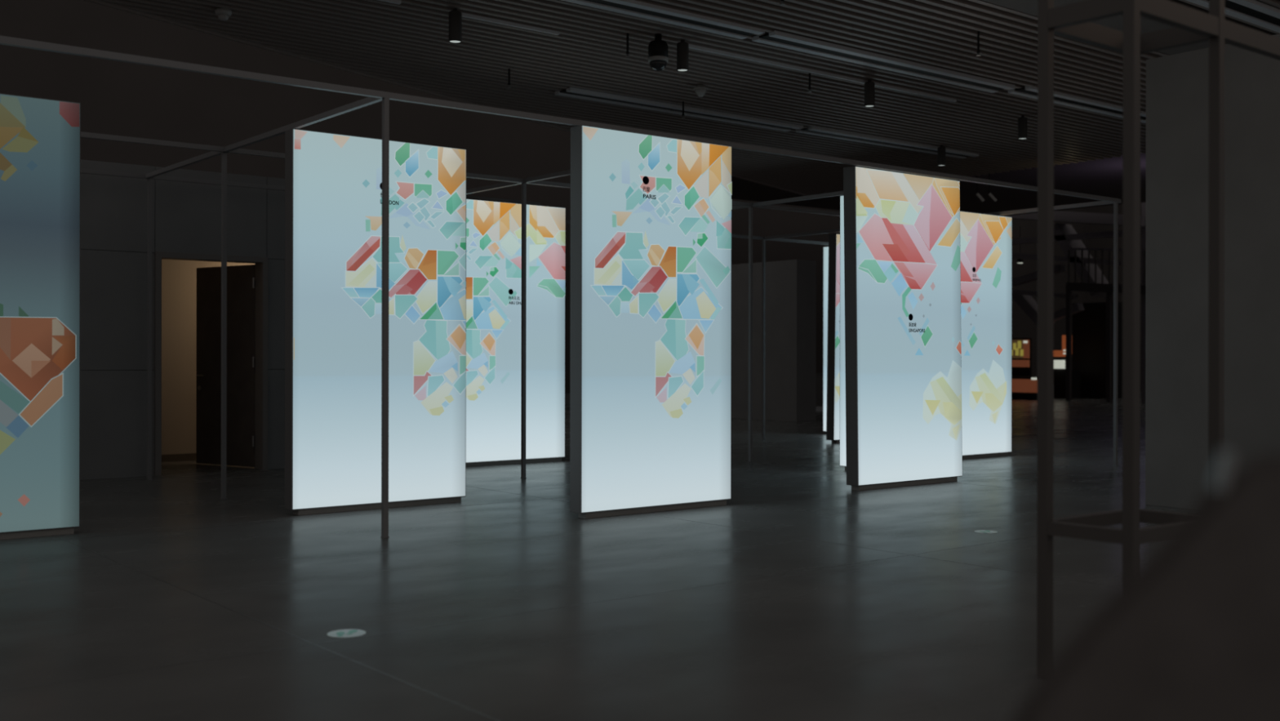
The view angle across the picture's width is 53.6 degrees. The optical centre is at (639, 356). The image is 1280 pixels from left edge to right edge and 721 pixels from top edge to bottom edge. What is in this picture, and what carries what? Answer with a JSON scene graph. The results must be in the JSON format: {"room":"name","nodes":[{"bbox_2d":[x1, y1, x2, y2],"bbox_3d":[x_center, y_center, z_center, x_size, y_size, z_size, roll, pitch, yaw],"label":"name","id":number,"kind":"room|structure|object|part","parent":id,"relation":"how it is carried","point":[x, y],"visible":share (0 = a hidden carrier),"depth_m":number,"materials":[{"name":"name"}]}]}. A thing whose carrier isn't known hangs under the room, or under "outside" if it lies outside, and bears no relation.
{"room":"exhibition hall","nodes":[
{"label":"exhibition hall","id":0,"kind":"room"},
{"bbox_2d":[161,258,254,454],"bbox_3d":[-4.822,-0.078,15.109,5.000,2.700,1.600,0,0,-39],"label":"wall","id":1,"kind":"structure","parent":0,"point":[179,277],"depth_m":15.40,"materials":[{"name":"beige paint"}]},
{"bbox_2d":[161,453,195,462],"bbox_3d":[-5.256,1.227,15.647,4.800,0.090,0.020,0,0,-39],"label":"baseboard","id":2,"kind":"structure","parent":1,"relation":"attached to","point":[187,456],"depth_m":15.37,"materials":[{"name":"grey"}]},
{"bbox_2d":[80,159,540,479],"bbox_3d":[-7.377,-0.382,11.903,15.400,3.300,0.200,0,0,-39],"label":"wall","id":3,"kind":"structure","parent":0,"point":[186,216],"depth_m":13.42,"materials":[{"name":"grey paint"}]},
{"bbox_2d":[154,251,267,475],"bbox_3d":[-4.748,0.077,13.995,1.240,2.390,0.230,0,0,-39],"label":"door frame","id":4,"kind":"structure","parent":3,"relation":"in","point":[260,263],"depth_m":14.26,"materials":[{"name":"grey metal"}]},
{"bbox_2d":[195,264,254,466],"bbox_3d":[-4.814,0.107,14.700,1.036,2.306,0.099,0,0,33],"label":"door","id":5,"kind":"structure","parent":3,"relation":"in","point":[240,278],"depth_m":14.68,"materials":[{"name":"wood"}]},
{"bbox_2d":[0,0,1085,393],"bbox_3d":[-5.922,-4.479,31.341,62.000,11.500,0.300,0,0,-39],"label":"wall","id":6,"kind":"structure","parent":0,"point":[116,98],"depth_m":28.78,"materials":[{"name":"black paint"}]},
{"bbox_2d":[0,398,1189,720],"bbox_3d":[6.520,1.290,20.627,64.000,0.001,40.000,0,0,-39],"label":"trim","id":7,"kind":"structure","parent":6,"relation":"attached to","point":[1090,398],"depth_m":6.98,"materials":[{"name":"grey metal"}]},
{"bbox_2d":[564,382,1053,404],"bbox_3d":[-6.211,1.130,30.892,61.000,0.280,0.050,0,0,-39],"label":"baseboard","id":8,"kind":"structure","parent":6,"relation":"attached to","point":[566,395],"depth_m":34.28,"materials":[{"name":"black"}]},
{"bbox_2d":[0,390,1191,720],"bbox_3d":[6.519,1.390,20.627,64.000,0.200,40.000,0,0,-39],"label":"floor","id":9,"kind":"structure","parent":0,"point":[908,637],"depth_m":6.80,"materials":[{"name":"grey concrete"}]},
{"bbox_2d":[0,93,80,539],"bbox_3d":[-4.699,-0.277,8.682,1.608,3.099,0.152,0,0,-39],"label":"display panel","id":10,"kind":"object","parent":9,"relation":"on","point":[40,138],"visible":1,"depth_m":8.96,"materials":[{"name":"multicoloured plastic"}]},
{"bbox_2d":[326,628,365,637],"bbox_3d":[-1.354,1.277,5.853,0.176,0.002,0.176,0,0,-39],"label":"floor sticker","id":11,"kind":"object","parent":9,"relation":"on","point":[348,633],"visible":1,"depth_m":5.85,"materials":[{"name":"white plastic"}]},
{"bbox_2d":[284,128,466,515],"bbox_3d":[-2.194,-0.273,10.693,1.608,3.099,0.166,0,0,-39],"label":"display panel","id":12,"kind":"object","parent":9,"relation":"on","point":[333,182],"visible":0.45,"depth_m":10.56,"materials":[{"name":"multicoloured plastic"}]},
{"bbox_2d":[466,198,565,466],"bbox_3d":[-1.582,-0.272,15.063,1.608,3.099,0.166,0,0,-39],"label":"display panel","id":13,"kind":"object","parent":9,"relation":"on","point":[493,228],"visible":0.89,"depth_m":15.03,"materials":[{"name":"multicoloured plastic"}]},
{"bbox_2d":[0,35,1120,537],"bbox_3d":[-3.049,-0.297,11.864,21.100,3.144,6.125,0,0,-39],"label":"metal frame","id":14,"kind":"object","parent":9,"relation":"on","point":[375,96],"visible":0.84,"depth_m":11.36,"materials":[{"name":"grey metal"}]},
{"bbox_3d":[-5.052,-0.293,13.064,0.037,3.117,0.037,0,0,-39],"label":"post","id":15,"kind":"part","parent":14,"relation":"part of","materials":[{"name":"grey metal"}]},
{"bbox_3d":[-3.729,-0.290,11.369,0.037,3.117,0.037,0,0,-39],"label":"post","id":16,"kind":"part","parent":14,"relation":"part of","materials":[{"name":"grey metal"}]},
{"bbox_3d":[-1.801,-0.287,8.967,0.037,3.117,0.037,0,0,-39],"label":"post","id":17,"kind":"part","parent":14,"relation":"part of","materials":[{"name":"grey metal"}]},
{"bbox_3d":[-1.223,-0.286,13.343,0.037,3.117,0.037,0,0,-39],"label":"post","id":18,"kind":"part","parent":14,"relation":"part of","materials":[{"name":"grey metal"}]},
{"bbox_3d":[1.347,-0.282,15.445,0.037,3.117,0.037,0,0,-39],"label":"post","id":19,"kind":"part","parent":14,"relation":"part of","materials":[{"name":"grey metal"}]},
{"bbox_3d":[1.924,-0.281,19.756,0.037,3.117,0.037,0,0,-39],"label":"post","id":20,"kind":"part","parent":14,"relation":"part of","materials":[{"name":"grey metal"}]},
{"bbox_3d":[5.602,-0.276,14.937,0.037,3.117,0.037,0,0,-39],"label":"post","id":21,"kind":"part","parent":14,"relation":"part of","materials":[{"name":"grey metal"}]},
{"bbox_2d":[569,124,732,518],"bbox_3d":[0.123,-0.269,10.513,1.608,3.099,0.166,0,0,-39],"label":"display panel","id":22,"kind":"object","parent":9,"relation":"on","point":[651,331],"visible":1,"depth_m":10.38,"materials":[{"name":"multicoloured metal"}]},
{"bbox_2d":[815,373,822,410],"bbox_3d":[4.283,0.842,30.108,0.920,0.890,0.470,0,0,0],"label":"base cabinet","id":23,"kind":"object","parent":9,"relation":"on","point":[819,387],"visible":0.15,"depth_m":29.88,"materials":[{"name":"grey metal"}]},
{"bbox_2d":[822,246,828,431],"bbox_3d":[3.536,-0.264,20.473,0.150,3.099,1.434,0,0,-39],"label":"display panel","id":24,"kind":"object","parent":9,"relation":"on","point":[825,248],"visible":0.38,"depth_m":20.95,"materials":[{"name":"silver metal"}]},
{"bbox_2d":[826,233,839,443],"bbox_3d":[3.459,-0.264,19.288,1.655,3.099,0.152,0,0,-39],"label":"display panel","id":25,"kind":"object","parent":9,"relation":"on","point":[833,417],"visible":0.3,"depth_m":18.77,"materials":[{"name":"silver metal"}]},
{"bbox_2d":[840,195,846,470],"bbox_3d":[2.761,-0.265,13.804,0.150,3.099,1.434,0,0,-39],"label":"display panel","id":26,"kind":"object","parent":9,"relation":"on","point":[842,369],"visible":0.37,"depth_m":14.28,"materials":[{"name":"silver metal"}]},
{"bbox_2d":[843,165,962,490],"bbox_3d":[2.650,-0.265,12.649,1.660,3.099,0.166,0,0,-39],"label":"display panel","id":27,"kind":"object","parent":9,"relation":"on","point":[902,258],"visible":1,"depth_m":12.51,"materials":[{"name":"backlit printed graphic panel"},{"name":"dark metal"}]},
{"bbox_2d":[973,529,997,533],"bbox_3d":[2.536,1.283,9.297,0.166,0.002,0.166,0,0,-39],"label":"floor sticker","id":28,"kind":"object","parent":9,"relation":"on","point":[976,531],"visible":1,"depth_m":9.27,"materials":[{"name":"white plastic"}]},
{"bbox_2d":[960,210,1012,459],"bbox_3d":[4.161,-0.263,16.016,1.608,3.099,0.166,0,0,-39],"label":"display panel","id":29,"kind":"object","parent":9,"relation":"on","point":[985,239],"visible":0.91,"depth_m":16.11,"materials":[{"name":"backlit printed graphic panel"},{"name":"dark metal"}]},
{"bbox_2d":[1011,376,1037,399],"bbox_3d":[11.724,0.952,38.423,0.800,0.694,1.190,0,0,-39],"label":"counter","id":30,"kind":"object","parent":9,"relation":"on","point":[1028,385],"depth_m":38.27,"materials":[{"name":"brown"}]},
{"bbox_2d":[1011,337,1031,376],"bbox_3d":[12.319,0.354,40.774,0.330,1.892,1.344,0,0,-39],"label":"screen","id":31,"kind":"object","parent":30,"relation":"on","point":[1021,348],"visible":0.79,"depth_m":40.71,"materials":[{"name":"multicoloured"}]},
{"bbox_2d":[1011,339,1023,358],"bbox_3d":[12.104,-0.240,40.883,0.110,0.596,0.640,0,0,-39],"label":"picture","id":32,"kind":"object","parent":31,"relation":"attached to","point":[1017,345],"depth_m":40.78,"materials":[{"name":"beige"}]},
{"bbox_2d":[1011,376,1037,378],"bbox_3d":[11.768,0.639,38.449,0.700,0.070,1.177,0,0,-39],"label":"countertop","id":33,"kind":"structure","parent":30,"relation":"on","point":[1012,377],"depth_m":38.20,"materials":[{"name":"black"}]},
{"bbox_2d":[1053,334,1080,398],"bbox_3d":[13.308,0.319,39.726,0.700,1.966,0.649,0,0,-39],"label":"kiosk","id":34,"kind":"object","parent":9,"relation":"on","point":[1060,376],"visible":0.69,"depth_m":39.55,"materials":[{"name":"brown"}]},
{"bbox_2d":[1053,360,1065,368],"bbox_3d":[13.084,0.245,39.605,0.200,0.273,0.311,0,0,-39],"label":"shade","id":35,"kind":"object","parent":34,"relation":"hanging from","point":[1057,364],"depth_m":39.51,"materials":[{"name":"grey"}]},
{"bbox_2d":[1004,202,1146,402],"bbox_3d":[13.133,-1.677,38.191,1.100,5.955,5.135,0,0,-39],"label":"truss","id":36,"kind":"object","parent":9,"relation":"on","point":[1065,235],"visible":0.41,"depth_m":38.00,"materials":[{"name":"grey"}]},
{"bbox_2d":[1017,226,1023,263],"bbox_3d":[11.959,-3.510,39.896,0.200,1.159,0.200,0,0,-39],"label":"hanging lamp","id":37,"kind":"object","parent":36,"relation":"hanging from","point":[1019,260],"visible":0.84,"depth_m":39.87,"materials":[{"name":"black metal"}]},
{"bbox_3d":[11.958,-3.020,39.896,0.200,0.140,0.200,0,0,-39],"label":"lamp shade","id":38,"kind":"part","parent":37,"relation":"part of","materials":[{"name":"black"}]},
{"bbox_2d":[1065,247,1146,402],"bbox_3d":[13.350,-0.937,36.082,0.300,4.477,2.706,0,0,-39],"label":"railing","id":39,"kind":"object","parent":9,"relation":"on","point":[1081,286],"visible":0.63,"depth_m":36.31,"materials":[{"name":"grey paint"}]},
{"bbox_3d":[12.540,-0.314,37.090,0.120,3.227,0.120,0,0,-39],"label":"support post","id":40,"kind":"part","parent":39,"relation":"part of","materials":[{"name":"black metal"}]},
{"bbox_3d":[13.354,-3.042,36.082,0.060,0.267,2.591,0,0,-39],"label":"handrail","id":41,"kind":"part","parent":39,"relation":"part of","materials":[{"name":"black metal"}]},
{"bbox_3d":[13.349,-0.261,36.082,0.120,3.124,0.120,0,0,-39],"label":"support post","id":42,"kind":"part","parent":39,"relation":"part of","materials":[{"name":"black metal"}]},
{"bbox_2d":[1012,449,1279,720],"bbox_3d":[0.623,0.677,0.875,0.711,1.207,0.650,0,0,0],"label":"padded chair","id":43,"kind":"object","parent":9,"relation":"on","point":[1193,633],"visible":1,"depth_m":1.00,"materials":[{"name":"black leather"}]},
{"bbox_2d":[1036,0,1279,677],"bbox_3d":[3.132,-0.365,6.048,3.623,3.300,0.415,0,0,-39],"label":"metal frame","id":44,"kind":"object","parent":9,"relation":"on","point":[1070,21],"visible":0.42,"depth_m":5.05,"materials":[{"name":"black metal"}]},
{"bbox_3d":[1.622,-0.367,5.072,0.046,3.300,0.046,0,0,-39],"label":"post","id":45,"kind":"part","parent":44,"relation":"part of","materials":[{"name":"black metal"}]},
{"bbox_3d":[1.853,-0.367,4.785,0.046,3.300,0.046,0,0,-39],"label":"post","id":46,"kind":"part","parent":44,"relation":"part of","materials":[{"name":"black metal"}]},
{"bbox_3d":[2.129,-0.367,5.479,0.046,3.300,0.046,0,0,-39],"label":"post","id":47,"kind":"part","parent":44,"relation":"part of","materials":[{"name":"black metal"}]},
{"bbox_3d":[2.360,-0.366,5.192,0.046,3.300,0.046,0,0,-39],"label":"post","id":48,"kind":"part","parent":44,"relation":"part of","materials":[{"name":"black metal"}]},
{"bbox_2d":[101,0,1279,195],"bbox_3d":[3.107,-3.270,12.206,17.478,0.110,20.010,0,0,-39],"label":"ceiling slats","id":49,"kind":"structure","parent":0,"point":[407,42],"depth_m":14.03,"materials":[{"name":"black metal"}]},
{"bbox_2d":[214,8,231,20],"bbox_3d":[-3.882,-3.180,11.820,0.150,0.092,0.150,0,0,-39],"label":"smoke detector","id":50,"kind":"object","parent":49,"relation":"attached to","point":[223,14],"visible":1,"depth_m":11.78,"materials":[{"name":"grey plastic"}]},
{"bbox_2d":[377,0,400,4],"bbox_3d":[-3.344,-3.210,10.559,3.000,0.030,0.036,0,0,-39],"label":"track","id":51,"kind":"object","parent":49,"relation":"attached to","point":[395,2],"visible":1,"depth_m":11.44,"materials":[{"name":"grey metal"}]},
{"bbox_2d":[83,0,808,195],"bbox_3d":[-1.278,-3.282,17.617,0.050,0.160,18.699,0,0,31],"label":"trim","id":52,"kind":"structure","parent":49,"relation":"attached to","point":[108,4],"depth_m":13.61,"materials":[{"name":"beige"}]},
{"bbox_2d":[448,8,462,43],"bbox_3d":[-1.713,-3.068,11.754,0.120,0.310,0.120,0,0,-39],"label":"pendant spotlight","id":53,"kind":"object","parent":49,"relation":"hanging from","point":[455,15],"visible":1,"depth_m":11.70,"materials":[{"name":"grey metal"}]},
{"bbox_2d":[506,68,511,88],"bbox_3d":[-1.466,-3.157,14.209,0.048,0.290,0.048,0,0,-39],"label":"sprinkler head","id":54,"kind":"object","parent":49,"relation":"attached to","point":[508,83],"visible":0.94,"depth_m":14.20},
{"bbox_2d":[461,12,559,35],"bbox_3d":[-1.274,-3.207,12.221,1.190,0.030,0.036,0,0,-39],"label":"track","id":55,"kind":"object","parent":49,"relation":"attached to","point":[464,15],"visible":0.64,"depth_m":12.22,"materials":[{"name":"grey metal"}]},
{"bbox_2d":[625,32,630,57],"bbox_3d":[-0.124,-3.155,12.747,0.048,0.290,0.048,0,0,-39],"label":"sprinkler head","id":56,"kind":"object","parent":49,"relation":"attached to","point":[627,48],"visible":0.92,"depth_m":12.74},
{"bbox_2d":[648,33,668,71],"bbox_3d":[0.182,-3.037,12.685,0.204,0.366,0.204,0,0,-39],"label":"dome camera","id":57,"kind":"object","parent":49,"relation":"hanging from","point":[658,59],"visible":1,"depth_m":12.61,"materials":[{"name":"black plastic"}]},
{"bbox_2d":[560,0,764,39],"bbox_3d":[-0.384,-3.210,11.409,3.880,0.042,0.330,0,0,-39],"label":"linear light","id":58,"kind":"object","parent":49,"relation":"attached to","point":[631,7],"visible":1,"depth_m":11.94,"materials":[{"name":"grey metal"}]},
{"bbox_2d":[555,87,803,131],"bbox_3d":[0.619,-3.208,16.588,3.990,0.042,0.330,0,0,-39],"label":"linear light","id":59,"kind":"object","parent":49,"relation":"attached to","point":[573,92],"visible":0.95,"depth_m":16.39,"materials":[{"name":"grey metal"}]},
{"bbox_2d":[676,40,688,71],"bbox_3d":[0.434,-3.064,12.913,0.120,0.310,0.120,0,0,-39],"label":"pendant spotlight","id":60,"kind":"object","parent":49,"relation":"hanging from","point":[682,46],"visible":1,"depth_m":12.86,"materials":[{"name":"black metal"}]},
{"bbox_2d":[681,101,684,118],"bbox_3d":[0.546,-3.154,16.017,0.048,0.290,0.048,0,0,-39],"label":"sprinkler head","id":61,"kind":"object","parent":49,"relation":"attached to","point":[682,114],"visible":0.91,"depth_m":16.01},
{"bbox_2d":[693,84,708,97],"bbox_3d":[0.720,-3.145,15.002,0.176,0.147,0.176,0,0,-39],"label":"ceiling sensor","id":62,"kind":"object","parent":49,"relation":"attached to","point":[700,90],"visible":1,"depth_m":14.96,"materials":[{"name":"grey plastic"}]},
{"bbox_2d":[779,0,785,5],"bbox_3d":[1.219,-3.153,10.850,0.048,0.290,0.048,0,0,-39],"label":"sprinkler head","id":63,"kind":"object","parent":49,"relation":"attached to","point":[782,3],"visible":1,"depth_m":10.84},
{"bbox_2d":[807,73,811,92],"bbox_3d":[1.929,-3.152,14.421,0.048,0.290,0.048,0,0,-39],"label":"sprinkler head","id":64,"kind":"object","parent":49,"relation":"attached to","point":[809,87],"visible":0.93,"depth_m":14.41},
{"bbox_2d":[688,44,956,102],"bbox_3d":[2.173,-3.201,14.438,4.540,0.030,0.036,0,0,-39],"label":"track","id":65,"kind":"object","parent":49,"relation":"attached to","point":[691,46],"visible":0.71,"depth_m":14.22,"materials":[{"name":"grey metal"}]},
{"bbox_2d":[864,79,875,107],"bbox_3d":[2.669,-3.061,14.746,0.120,0.310,0.120,0,0,-39],"label":"pendant spotlight","id":66,"kind":"object","parent":65,"relation":"hanging from","point":[869,86],"visible":1,"depth_m":14.70,"materials":[{"name":"black metal"}]},
{"bbox_2d":[751,30,1015,93],"bbox_3d":[2.794,-3.204,13.936,4.000,0.042,0.330,0,0,-39],"label":"linear light","id":67,"kind":"object","parent":49,"relation":"attached to","point":[777,38],"visible":1,"depth_m":13.70,"materials":[{"name":"grey metal"}]},
{"bbox_2d":[795,126,978,158],"bbox_3d":[3.797,-3.203,19.076,3.800,0.042,0.330,0,0,-39],"label":"linear light","id":68,"kind":"object","parent":49,"relation":"attached to","point":[814,131],"visible":0.98,"depth_m":18.86,"materials":[{"name":"grey metal"}]},
{"bbox_2d":[937,145,945,166],"bbox_3d":[4.589,-3.058,19.302,0.120,0.310,0.120,0,0,-39],"label":"pendant spotlight","id":69,"kind":"object","parent":49,"relation":"hanging from","point":[940,150],"visible":1,"depth_m":19.25,"materials":[{"name":"grey metal"}]},
{"bbox_2d":[976,31,981,56],"bbox_3d":[3.382,-3.150,12.677,0.048,0.290,0.048,0,0,-39],"label":"sprinkler head","id":70,"kind":"object","parent":49,"relation":"attached to","point":[978,34],"visible":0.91,"depth_m":12.67},
{"bbox_2d":[1008,85,1037,99],"bbox_3d":[4.737,-3.201,15.288,0.762,0.042,0.413,0,0,-39],"label":"linear light","id":71,"kind":"object","parent":49,"relation":"attached to","point":[1031,91],"depth_m":15.30,"materials":[{"name":"grey metal"}]},
{"bbox_2d":[1017,115,1027,139],"bbox_3d":[5.104,-3.057,16.920,0.120,0.310,0.120,0,0,-39],"label":"pendant spotlight","id":72,"kind":"object","parent":49,"relation":"hanging from","point":[1022,122],"visible":1,"depth_m":16.87,"materials":[{"name":"grey metal"}]},
{"bbox_2d":[1053,91,1122,118],"bbox_3d":[5.709,-3.200,16.066,2.164,0.042,0.417,0,0,-39],"label":"linear light","id":73,"kind":"object","parent":49,"relation":"attached to","point":[1074,101],"depth_m":16.06,"materials":[{"name":"grey metal"}]},
{"bbox_2d":[1186,0,1279,32],"bbox_3d":[6.233,-3.199,12.209,4.000,0.042,0.330,0,0,-39],"label":"linear light","id":74,"kind":"object","parent":49,"relation":"attached to","point":[1256,12],"visible":1,"depth_m":11.73,"materials":[{"name":"grey metal"}]},
{"bbox_2d":[1206,0,1279,26],"bbox_3d":[6.233,-3.202,12.209,3.980,0.016,0.150,0,0,-39],"label":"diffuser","id":75,"kind":"object","parent":74,"relation":"attached to","point":[1233,6],"depth_m":11.79,"materials":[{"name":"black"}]},
{"bbox_3d":[6.308,-3.199,12.115,4.000,0.042,0.090,0,0,-39],"label":"rail","id":76,"kind":"part","parent":74,"relation":"part of","materials":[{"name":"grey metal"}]},
{"bbox_2d":[731,259,816,422],"bbox_3d":[1.102,-0.313,27.817,0.550,3.190,7.000,0,0,-39],"label":"wall partition","id":77,"kind":"structure","parent":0,"point":[790,295],"depth_m":25.32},
{"bbox_2d":[731,153,1146,216],"bbox_3d":[11.788,-4.376,26.774,14.100,0.150,24.000,0,0,-39],"label":"ceiling","id":78,"kind":"structure","parent":0,"point":[1103,177],"depth_m":32.77,"materials":[{"name":"grey paint"}]},
{"bbox_2d":[975,175,984,201],"bbox_3d":[6.439,-3.616,24.000,0.165,1.387,0.050,0,0,0],"label":"spotlight","id":79,"kind":"object","parent":78,"relation":"hanging from","point":[977,194],"visible":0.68,"depth_m":23.97,"materials":[{"name":"grey plastic"}]},
{"bbox_2d":[987,173,996,202],"bbox_3d":[6.674,-3.616,24.000,0.165,1.387,0.050,0,0,0],"label":"spotlight","id":80,"kind":"object","parent":78,"relation":"hanging from","point":[989,194],"visible":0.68,"depth_m":24.00,"materials":[{"name":"grey plastic"}]},
{"bbox_3d":[6.610,-3.694,24.000,0.016,1.230,0.016,0,0,-39],"label":"rod","id":81,"kind":"part","parent":80,"relation":"part of","materials":[{"name":"black metal"}]},
{"bbox_2d":[1085,201,1146,391],"bbox_3d":[28.950,-3.924,36.066,0.300,10.500,36.000,0,0,-39],"label":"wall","id":82,"kind":"structure","parent":0,"point":[1102,242],"depth_m":49.32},
{"bbox_2d":[982,0,1276,54],"bbox_3d":[6.087,-3.260,13.220,11.562,0.100,1.000,0,0,-39],"label":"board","id":83,"kind":"object","parent":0,"point":[1028,6],"visible":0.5,"depth_m":12.17,"materials":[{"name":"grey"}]},
{"bbox_2d":[1145,33,1279,509],"bbox_3d":[5.784,-0.641,9.344,0.120,3.860,4.330,0,0,-39],"label":"column","id":84,"kind":"structure","parent":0,"point":[1177,85],"depth_m":10.60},
{"bbox_2d":[1140,111,1146,123],"bbox_3d":[6.688,-3.198,16.853,0.801,0.042,0.413,0,0,-39],"label":"linear light","id":85,"kind":"object","parent":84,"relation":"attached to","point":[1143,114],"depth_m":16.93,"materials":[{"name":"grey metal"}]}
]}

